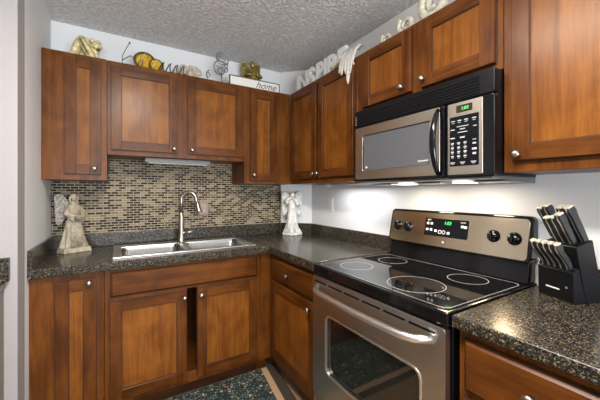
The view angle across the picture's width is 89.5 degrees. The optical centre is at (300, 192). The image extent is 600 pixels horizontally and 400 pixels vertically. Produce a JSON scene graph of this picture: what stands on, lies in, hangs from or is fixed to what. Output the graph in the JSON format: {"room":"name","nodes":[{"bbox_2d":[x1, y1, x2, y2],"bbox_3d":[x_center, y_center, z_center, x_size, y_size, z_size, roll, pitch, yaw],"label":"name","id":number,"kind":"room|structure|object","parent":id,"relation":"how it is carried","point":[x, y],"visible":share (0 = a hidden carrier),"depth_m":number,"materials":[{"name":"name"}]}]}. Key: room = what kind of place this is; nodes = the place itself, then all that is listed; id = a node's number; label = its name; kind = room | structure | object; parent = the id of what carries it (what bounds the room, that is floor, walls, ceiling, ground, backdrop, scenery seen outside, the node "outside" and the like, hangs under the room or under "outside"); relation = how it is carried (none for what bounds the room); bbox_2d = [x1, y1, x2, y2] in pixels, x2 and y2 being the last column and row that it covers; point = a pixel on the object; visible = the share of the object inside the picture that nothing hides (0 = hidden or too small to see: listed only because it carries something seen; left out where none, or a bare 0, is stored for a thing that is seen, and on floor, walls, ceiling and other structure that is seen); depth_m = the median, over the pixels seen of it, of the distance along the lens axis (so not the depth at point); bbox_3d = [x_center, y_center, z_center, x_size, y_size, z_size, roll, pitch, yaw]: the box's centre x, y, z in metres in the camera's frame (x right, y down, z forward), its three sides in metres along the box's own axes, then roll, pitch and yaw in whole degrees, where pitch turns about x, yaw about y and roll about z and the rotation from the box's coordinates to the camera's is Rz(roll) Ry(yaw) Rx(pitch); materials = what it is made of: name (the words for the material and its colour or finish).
{"room":"kitchen","nodes":[
{"label":"kitchen","id":0,"kind":"room"},
{"bbox_2d":[0,0,24,399],"bbox_3d":[-2.503,0.076,0.682,2.812,2.458,0.120,0,0,-31],"label":"wall","id":1,"kind":"structure","parent":0,"point":[12,12],"depth_m":1.35,"materials":[{"name":"grey paint"}]},
{"bbox_2d":[25,0,50,399],"bbox_3d":[-1.551,0.076,1.711,0.120,2.458,0.662,0,0,-31],"label":"wall","id":2,"kind":"structure","parent":0,"point":[37,18],"depth_m":1.61,"materials":[{"name":"white paint"}]},
{"bbox_2d":[51,20,280,92],"bbox_3d":[-0.869,0.076,2.578,2.182,2.458,0.120,0,0,-31],"label":"wall","id":3,"kind":"structure","parent":0,"point":[63,35],"depth_m":2.30,"materials":[{"name":"white paint"}]},
{"bbox_2d":[41,47,107,181],"bbox_3d":[-1.436,-0.462,1.952,0.322,0.770,0.350,0,0,-31],"label":"upper cabinet","id":4,"kind":"object","parent":3,"relation":"attached to","point":[73,86],"visible":0.99,"depth_m":1.82,"materials":[{"name":"brown wood"}]},
{"bbox_2d":[69,35,102,57],"bbox_3d":[-1.390,-0.928,1.956,0.188,0.167,0.155,0,0,-31],"label":"figurine","id":5,"kind":"object","parent":4,"relation":"on","point":[81,45],"visible":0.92,"depth_m":1.92,"materials":[{"name":"gold metal"}]},
{"bbox_2d":[51,158,280,235],"bbox_3d":[-0.929,-0.001,2.468,1.724,0.588,0.006,0,0,-31],"label":"backsplash","id":6,"kind":"structure","parent":3,"relation":"attached to","point":[137,195],"depth_m":2.37,"materials":[{"name":"tile"}]},
{"bbox_2d":[107,60,243,164],"bbox_3d":[-0.904,-0.544,2.271,0.914,0.602,0.350,0,0,-31],"label":"upper cabinet","id":7,"kind":"object","parent":3,"relation":"attached to","point":[152,113],"visible":0.99,"depth_m":2.12,"materials":[{"name":"brown wood"}]},
{"bbox_2d":[133,52,154,67],"bbox_3d":[-1.093,-0.920,2.126,0.144,0.142,0.035,0,0,-31],"label":"decorative plate","id":8,"kind":"object","parent":7,"relation":"on","point":[145,57],"visible":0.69,"depth_m":2.12,"materials":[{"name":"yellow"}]},
{"bbox_2d":[122,42,185,74],"bbox_3d":[-0.998,-0.924,2.105,0.422,0.160,0.012,0,0,-31],"label":"word sign","id":9,"kind":"object","parent":7,"relation":"on","point":[129,42],"visible":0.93,"depth_m":2.12,"materials":[{"name":"brown metal"}]},
{"bbox_2d":[149,59,162,69],"bbox_3d":[-1.016,-0.896,2.132,0.096,0.094,0.029,0,0,-31],"label":"decorative plate","id":10,"kind":"object","parent":7,"relation":"on","point":[153,63],"visible":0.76,"depth_m":2.12,"materials":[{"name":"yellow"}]},
{"bbox_2d":[144,157,209,165],"bbox_3d":[-0.897,-0.224,2.226,0.445,0.036,0.070,0,0,-31],"label":"light","id":11,"kind":"object","parent":7,"relation":"attached to","point":[146,160],"visible":1,"depth_m":2.19,"materials":[{"name":"grey plastic"}]},
{"bbox_2d":[148,162,206,165],"bbox_3d":[-0.897,-0.208,2.226,0.405,0.005,0.050,0,0,-31],"label":"diffuser","id":12,"kind":"object","parent":11,"relation":"attached to","point":[173,163],"depth_m":2.23,"materials":[{"name":"white plastic"}]},
{"bbox_2d":[177,64,202,75],"bbox_3d":[-0.837,-0.907,2.296,0.190,0.123,0.062,0,0,-31],"label":"ornament","id":13,"kind":"object","parent":7,"relation":"on","point":[196,71],"visible":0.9,"depth_m":2.28,"materials":[{"name":"ceramic"}]},
{"bbox_2d":[213,52,228,81],"bbox_3d":[-0.635,-0.985,2.418,0.131,0.279,0.076,0,0,-31],"label":"ring sculpture","id":14,"kind":"object","parent":7,"relation":"on","point":[217,59],"visible":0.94,"depth_m":2.41,"materials":[{"name":"silver metal"}]},
{"bbox_2d":[200,201,207,214],"bbox_3d":[-0.807,0.129,2.531,0.072,0.116,0.011,0,0,-31],"label":"wall outlet","id":15,"kind":"object","parent":3,"relation":"attached to","point":[203,204],"visible":0.98,"depth_m":2.53,"materials":[{"name":"brown plastic"}]},
{"bbox_2d":[202,204,205,211],"bbox_3d":[-0.806,0.129,2.529,0.028,0.068,0.006,0,0,-31],"label":"switch","id":16,"kind":"object","parent":15,"relation":"attached to","point":[203,205],"depth_m":2.53,"materials":[{"name":"beige plastic"}]},
{"bbox_2d":[232,86,289,184],"bbox_3d":[-0.333,-0.458,2.615,0.415,0.775,0.350,0,0,-31],"label":"upper cabinet","id":17,"kind":"object","parent":3,"relation":"attached to","point":[266,113],"visible":0.96,"depth_m":2.49,"materials":[{"name":"brown wood"}]},
{"bbox_2d":[241,62,261,79],"bbox_3d":[-0.414,-0.986,2.610,0.177,0.279,0.138,0,0,-31],"label":"angel figurine","id":18,"kind":"object","parent":17,"relation":"on","point":[254,72],"visible":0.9,"depth_m":2.60,"materials":[{"name":"gold metal"}]},
{"bbox_2d":[229,74,279,92],"bbox_3d":[-0.375,-0.889,2.507,0.442,0.088,0.022,0,0,-31],"label":"word sign","id":19,"kind":"object","parent":17,"relation":"on","point":[233,79],"visible":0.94,"depth_m":2.49,"materials":[{"name":"white wood"}]},
{"bbox_2d":[43,0,418,72],"bbox_3d":[-0.427,-1.203,-0.772,4.874,0.100,6.317,0,0,-31],"label":"ceiling","id":20,"kind":"structure","parent":0,"point":[281,36],"depth_m":2.04,"materials":[{"name":"white paint"}]},
{"bbox_2d":[168,358,307,399],"bbox_3d":[-0.427,1.355,-0.772,4.874,0.100,6.317,0,0,-31],"label":"floor","id":21,"kind":"structure","parent":0,"point":[298,394],"depth_m":2.05,"materials":[{"name":"terrazzo"},{"name":"stone chips"}]},
{"bbox_2d":[0,290,3,399],"bbox_3d":[-1.528,0.866,0.862,0.868,0.878,0.572,0,0,-31],"label":"base cabinet","id":22,"kind":"object","parent":21,"relation":"on","point":[2,292],"visible":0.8,"depth_m":1.31,"materials":[{"name":"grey wood"}]},
{"bbox_2d":[0,257,9,292],"bbox_3d":[-1.509,0.357,0.851,0.889,0.140,0.613,0,0,-31],"label":"countertop","id":23,"kind":"structure","parent":22,"relation":"on","point":[4,262],"depth_m":1.31,"materials":[{"name":"stone"}]},
{"bbox_2d":[29,271,103,399],"bbox_3d":[-1.368,0.868,1.833,0.316,0.874,0.638,0,0,-31],"label":"base cabinet","id":24,"kind":"object","parent":21,"relation":"on","point":[66,313],"visible":0.8,"depth_m":1.59,"materials":[{"name":"brown wood"}]},
{"bbox_2d":[104,254,259,399],"bbox_3d":[-0.829,0.868,2.157,0.937,0.874,0.638,0,0,-31],"label":"base cabinet","id":25,"kind":"object","parent":21,"relation":"on","point":[173,329],"visible":0.93,"depth_m":1.87,"materials":[{"name":"brown wood"}]},
{"bbox_2d":[162,364,296,399],"bbox_3d":[-0.570,1.300,1.708,1.245,0.010,0.635,0,0,-31],"label":"rug","id":26,"kind":"object","parent":21,"relation":"on","point":[264,383],"visible":1,"depth_m":1.99,"materials":[{"name":"fabric"}]},
{"bbox_2d":[256,253,269,368],"bbox_3d":[-0.279,0.868,2.230,0.078,0.874,0.090,0,0,-31],"label":"cabinet filler","id":27,"kind":"object","parent":21,"relation":"on","point":[264,257],"visible":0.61,"depth_m":2.19,"materials":[{"name":"brown wood"}]},
{"bbox_2d":[270,254,315,399],"bbox_3d":[0.024,0.868,2.337,0.654,0.874,1.209,0,0,-31],"label":"base cabinet","id":28,"kind":"object","parent":21,"relation":"on","point":[291,284],"visible":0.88,"depth_m":1.91,"materials":[{"name":"brown wood"}]},
{"bbox_2d":[27,223,391,279],"bbox_3d":[-0.525,0.360,2.005,1.940,0.142,1.214,0,0,-31],"label":"countertop","id":29,"kind":"structure","parent":28,"relation":"on","point":[317,243],"depth_m":2.04,"materials":[{"name":"stone"}]},
{"bbox_2d":[54,193,91,253],"bbox_3d":[-1.456,0.194,1.952,0.161,0.376,0.171,0,0,30],"label":"angel figurine","id":30,"kind":"object","parent":29,"relation":"on","point":[73,240],"visible":1,"depth_m":1.93,"materials":[{"name":"beige stone"}]},
{"bbox_2d":[74,215,85,219],"bbox_3d":[-1.410,0.158,1.933,0.064,0.031,0.064,0,0,-31],"label":"basket","id":31,"kind":"object","parent":30,"relation":"on","point":[76,217],"depth_m":1.92,"materials":[{"name":"beige stone"}]},
{"bbox_2d":[113,236,255,258],"bbox_3d":[-0.823,0.468,2.165,0.880,0.187,0.480,0,0,-31],"label":"sink","id":32,"kind":"object","parent":29,"relation":"in","point":[167,247],"visible":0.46,"depth_m":2.18,"materials":[{"name":"silver metal"}]},
{"bbox_2d":[177,190,201,241],"bbox_3d":[-0.853,0.179,2.332,0.185,0.391,0.060,0,0,-9],"label":"faucet","id":33,"kind":"object","parent":29,"relation":"on","point":[181,232],"visible":1,"depth_m":2.31,"materials":[{"name":"silver metal"}]},
{"bbox_2d":[281,191,301,235],"bbox_3d":[-0.077,0.186,2.746,0.192,0.392,0.145,0,0,-4],"label":"angel figurine","id":34,"kind":"object","parent":29,"relation":"on","point":[292,203],"visible":1,"depth_m":2.72,"materials":[{"name":"white ceramic"}]},
{"bbox_2d":[313,208,537,399],"bbox_3d":[0.514,0.704,1.454,0.717,1.202,0.788,0,0,-31],"label":"stove","id":35,"kind":"object","parent":21,"relation":"on","point":[383,329],"visible":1,"depth_m":1.34,"materials":[{"name":"silver metal"}]},
{"bbox_2d":[319,254,522,309],"bbox_3d":[0.515,0.388,1.456,0.537,0.004,0.758,0,0,-31],"label":"glass cooktop","id":36,"kind":"object","parent":35,"relation":"in","point":[430,283],"depth_m":1.33,"materials":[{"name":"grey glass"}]},
{"bbox_2d":[460,330,599,399],"bbox_3d":[0.862,0.868,0.943,0.654,0.874,0.426,0,0,-31],"label":"base cabinet","id":37,"kind":"object","parent":21,"relation":"on","point":[488,370],"visible":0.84,"depth_m":0.85,"materials":[{"name":"brown wood"}]},
{"bbox_3d":[1.124,0.868,0.506,0.654,0.874,0.587,0,0,-31],"label":"base cabinet","id":38,"kind":"object","parent":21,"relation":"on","visible":0},
{"bbox_2d":[452,260,599,385],"bbox_3d":[1.022,0.360,0.691,0.640,0.142,1.032,0,0,-31],"label":"countertop","id":39,"kind":"structure","parent":38,"relation":"on","point":[556,333],"depth_m":0.88,"materials":[{"name":"stone"}]},
{"bbox_2d":[538,238,599,303],"bbox_3d":[1.003,0.279,1.129,0.131,0.222,0.136,0,0,-7],"label":"knife block","id":40,"kind":"object","parent":39,"relation":"on","point":[581,284],"visible":0.86,"depth_m":1.07,"materials":[{"name":"black wood"}]},
{"bbox_2d":[530,238,545,263],"bbox_3d":[0.920,0.226,1.170,0.063,0.100,0.018,0,0,-7],"label":"knife","id":41,"kind":"object","parent":40,"relation":"on","point":[532,241],"visible":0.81,"depth_m":1.17,"materials":[{"name":"black plastic"}]},
{"bbox_2d":[535,239,551,265],"bbox_3d":[0.923,0.226,1.146,0.063,0.100,0.018,0,0,-7],"label":"knife","id":42,"kind":"object","parent":40,"relation":"on","point":[538,241],"visible":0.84,"depth_m":1.14,"materials":[{"name":"black"}]},
{"bbox_2d":[537,205,551,236],"bbox_3d":[0.968,0.112,1.185,0.080,0.127,0.022,0,0,-7],"label":"knife","id":43,"kind":"object","parent":40,"relation":"in","point":[539,208],"visible":0.34,"depth_m":1.18,"materials":[{"name":"black"}]},
{"bbox_2d":[542,203,555,215],"bbox_3d":[0.969,0.108,1.159,0.085,0.136,0.022,0,0,-7],"label":"knife","id":44,"kind":"object","parent":40,"relation":"in","point":[548,208],"visible":0.44,"depth_m":1.15,"materials":[{"name":"black plastic"}]},
{"bbox_2d":[541,240,557,266],"bbox_3d":[0.926,0.226,1.123,0.063,0.100,0.018,0,0,-7],"label":"knife","id":45,"kind":"object","parent":40,"relation":"on","point":[544,242],"visible":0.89,"depth_m":1.12,"materials":[{"name":"black"}]},
{"bbox_2d":[543,215,559,241],"bbox_3d":[0.949,0.136,1.138,0.064,0.100,0.022,0,0,-7],"label":"knife","id":46,"kind":"object","parent":40,"relation":"in","point":[545,218],"visible":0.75,"depth_m":1.13,"materials":[{"name":"black plastic"}]},
{"bbox_2d":[547,241,563,268],"bbox_3d":[0.929,0.226,1.100,0.063,0.100,0.018,0,0,-7],"label":"knife","id":47,"kind":"object","parent":40,"relation":"on","point":[550,243],"visible":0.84,"depth_m":1.09,"materials":[{"name":"black"}]},
{"bbox_2d":[549,215,566,242],"bbox_3d":[0.951,0.134,1.113,0.065,0.104,0.022,0,0,-7],"label":"knife","id":48,"kind":"object","parent":40,"relation":"in","point":[553,222],"visible":0.62,"depth_m":1.11,"materials":[{"name":"black"}]},
{"bbox_2d":[553,242,572,269],"bbox_3d":[0.932,0.226,1.077,0.063,0.100,0.018,0,0,-7],"label":"knife","id":49,"kind":"object","parent":40,"relation":"on","point":[557,246],"visible":1,"depth_m":1.07,"materials":[{"name":"black"}]},
{"bbox_2d":[554,212,576,244],"bbox_3d":[0.951,0.128,1.087,0.074,0.118,0.022,0,0,-7],"label":"knife","id":50,"kind":"object","parent":40,"relation":"in","point":[560,218],"visible":1,"depth_m":1.08,"materials":[{"name":"black"}]},
{"bbox_2d":[556,204,577,240],"bbox_3d":[0.977,0.110,1.105,0.083,0.132,0.022,0,0,-7],"label":"knife","id":51,"kind":"object","parent":40,"relation":"in","point":[559,208],"visible":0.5,"depth_m":1.10,"materials":[{"name":"black"}]},
{"bbox_2d":[563,205,588,241],"bbox_3d":[0.981,0.110,1.079,0.083,0.132,0.022,0,0,-7],"label":"knife","id":52,"kind":"object","parent":40,"relation":"in","point":[570,211],"visible":1,"depth_m":1.07,"materials":[{"name":"black plastic"}]},
{"bbox_2d":[281,70,311,222],"bbox_3d":[-0.043,0.076,2.878,0.216,2.458,0.216,0,0,-31],"label":"wall","id":53,"kind":"structure","parent":0,"point":[288,79],"depth_m":2.88,"materials":[{"name":"white paint"}]},
{"bbox_2d":[312,0,599,284],"bbox_3d":[1.641,0.076,0.401,0.120,2.458,6.197,0,0,-31],"label":"wall","id":54,"kind":"structure","parent":0,"point":[369,208],"depth_m":1.67,"materials":[{"name":"white paint"}]},
{"bbox_2d":[290,56,357,184],"bbox_3d":[0.230,-0.458,2.305,0.334,0.775,0.863,0,0,-31],"label":"upper cabinet","id":55,"kind":"object","parent":54,"relation":"attached to","point":[322,112],"visible":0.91,"depth_m":2.16,"materials":[{"name":"brown wood"}]},
{"bbox_2d":[297,75,298,90],"bbox_3d":[-0.018,-0.930,2.620,0.022,0.152,0.032,0,0,-31],"label":"wooden letter","id":56,"kind":"object","parent":55,"relation":"on","point":[298,75],"visible":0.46,"depth_m":2.61,"materials":[{"name":"white wood"}]},
{"bbox_2d":[299,70,309,88],"bbox_3d":[0.029,-0.930,2.543,0.022,0.152,0.142,0,0,-31],"label":"wooden letter","id":57,"kind":"object","parent":55,"relation":"on","point":[302,81],"visible":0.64,"depth_m":2.53,"materials":[{"name":"white wood"}]},
{"bbox_2d":[308,67,315,83],"bbox_3d":[0.091,-0.930,2.440,0.022,0.156,0.092,0,0,-31],"label":"wooden letter","id":58,"kind":"object","parent":55,"relation":"on","point":[311,76],"visible":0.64,"depth_m":2.42,"materials":[{"name":"white wood"}]},
{"bbox_2d":[316,61,323,79],"bbox_3d":[0.156,-0.930,2.332,0.022,0.152,0.100,0,0,-31],"label":"wooden letter","id":59,"kind":"object","parent":55,"relation":"on","point":[320,65],"visible":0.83,"depth_m":2.34,"materials":[{"name":"white wood"}]},
{"bbox_2d":[324,58,326,74],"bbox_3d":[0.191,-0.930,2.273,0.022,0.152,0.032,0,0,-31],"label":"wooden letter","id":60,"kind":"object","parent":55,"relation":"on","point":[325,59],"visible":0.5,"depth_m":2.26,"materials":[{"name":"white wood"}]},
{"bbox_2d":[327,54,337,72],"bbox_3d":[0.240,-0.930,2.191,0.022,0.152,0.126,0,0,-31],"label":"wooden letter","id":61,"kind":"object","parent":55,"relation":"on","point":[331,59],"visible":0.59,"depth_m":2.21,"materials":[{"name":"white wood"}]},
{"bbox_2d":[333,59,340,69],"bbox_3d":[0.246,-0.876,2.093,0.038,0.060,0.127,0,0,-31],"label":"ornament","id":62,"kind":"object","parent":55,"relation":"on","point":[336,64],"visible":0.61,"depth_m":2.08,"materials":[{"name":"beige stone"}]},
{"bbox_2d":[313,182,361,187],"bbox_3d":[0.297,-0.054,2.236,0.027,0.031,0.727,0,0,-31],"label":"light","id":63,"kind":"object","parent":55,"relation":"attached to","point":[352,183],"visible":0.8,"depth_m":2.21,"materials":[{"name":"silver metal"}]},
{"bbox_2d":[338,45,347,66],"bbox_3d":[0.294,-0.930,2.102,0.022,0.152,0.093,0,0,-31],"label":"wooden letter","id":64,"kind":"object","parent":55,"relation":"on","point":[344,48],"visible":0.35,"depth_m":2.11,"materials":[{"name":"white wood"}]},
{"bbox_2d":[338,43,364,83],"bbox_3d":[0.329,-0.820,1.960,0.100,0.269,0.162,0,0,-31],"label":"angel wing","id":65,"kind":"object","parent":55,"relation":"on","point":[346,62],"visible":1,"depth_m":1.94,"materials":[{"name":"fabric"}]},
{"bbox_2d":[328,198,332,211],"bbox_3d":[0.254,0.105,2.585,0.007,0.116,0.072,0,0,-31],"label":"wall outlet","id":66,"kind":"object","parent":54,"relation":"attached to","point":[330,200],"visible":1,"depth_m":2.58,"materials":[{"name":"white paint"}]},
{"bbox_2d":[358,0,503,111],"bbox_3d":[0.666,-0.661,1.579,0.334,0.368,0.826,0,0,-31],"label":"upper cabinet","id":67,"kind":"object","parent":54,"relation":"attached to","point":[462,38],"visible":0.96,"depth_m":1.40,"materials":[{"name":"brown wood"}]},
{"bbox_2d":[380,33,391,42],"bbox_3d":[0.496,-0.886,1.757,0.040,0.080,0.082,0,0,-31],"label":"scroll ornament","id":68,"kind":"object","parent":67,"relation":"on","point":[383,38],"visible":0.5,"depth_m":1.76,"materials":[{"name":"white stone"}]},
{"bbox_2d":[396,16,414,33],"bbox_3d":[0.567,-0.901,1.639,0.040,0.110,0.112,0,0,-31],"label":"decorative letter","id":69,"kind":"object","parent":67,"relation":"on","point":[401,24],"visible":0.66,"depth_m":1.64,"materials":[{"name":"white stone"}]},
{"bbox_2d":[417,0,448,19],"bbox_3d":[0.652,-0.927,1.496,0.050,0.162,0.165,0,0,-31],"label":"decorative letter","id":70,"kind":"object","parent":67,"relation":"on","point":[425,8],"visible":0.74,"depth_m":1.50,"materials":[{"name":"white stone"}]},
{"bbox_2d":[355,67,535,185],"bbox_3d":[0.647,-0.256,1.538,0.409,0.432,0.781,0,0,-31],"label":"microwave","id":71,"kind":"object","parent":67,"relation":"attached to","point":[451,132],"visible":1,"depth_m":1.31,"materials":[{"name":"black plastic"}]},
{"bbox_2d":[450,116,476,164],"bbox_3d":[0.658,-0.207,1.227,0.001,0.181,0.109,0,0,-31],"label":"keypad","id":72,"kind":"object","parent":71,"relation":"attached to","point":[463,129],"depth_m":1.23,"materials":[{"name":"black plastic"}]},
{"bbox_2d":[504,0,599,174],"bbox_3d":[1.116,-0.461,0.831,0.334,0.769,0.913,0,0,-31],"label":"upper cabinet","id":73,"kind":"object","parent":54,"relation":"attached to","point":[552,47],"visible":1,"depth_m":1.03,"materials":[{"name":"brown wood"}]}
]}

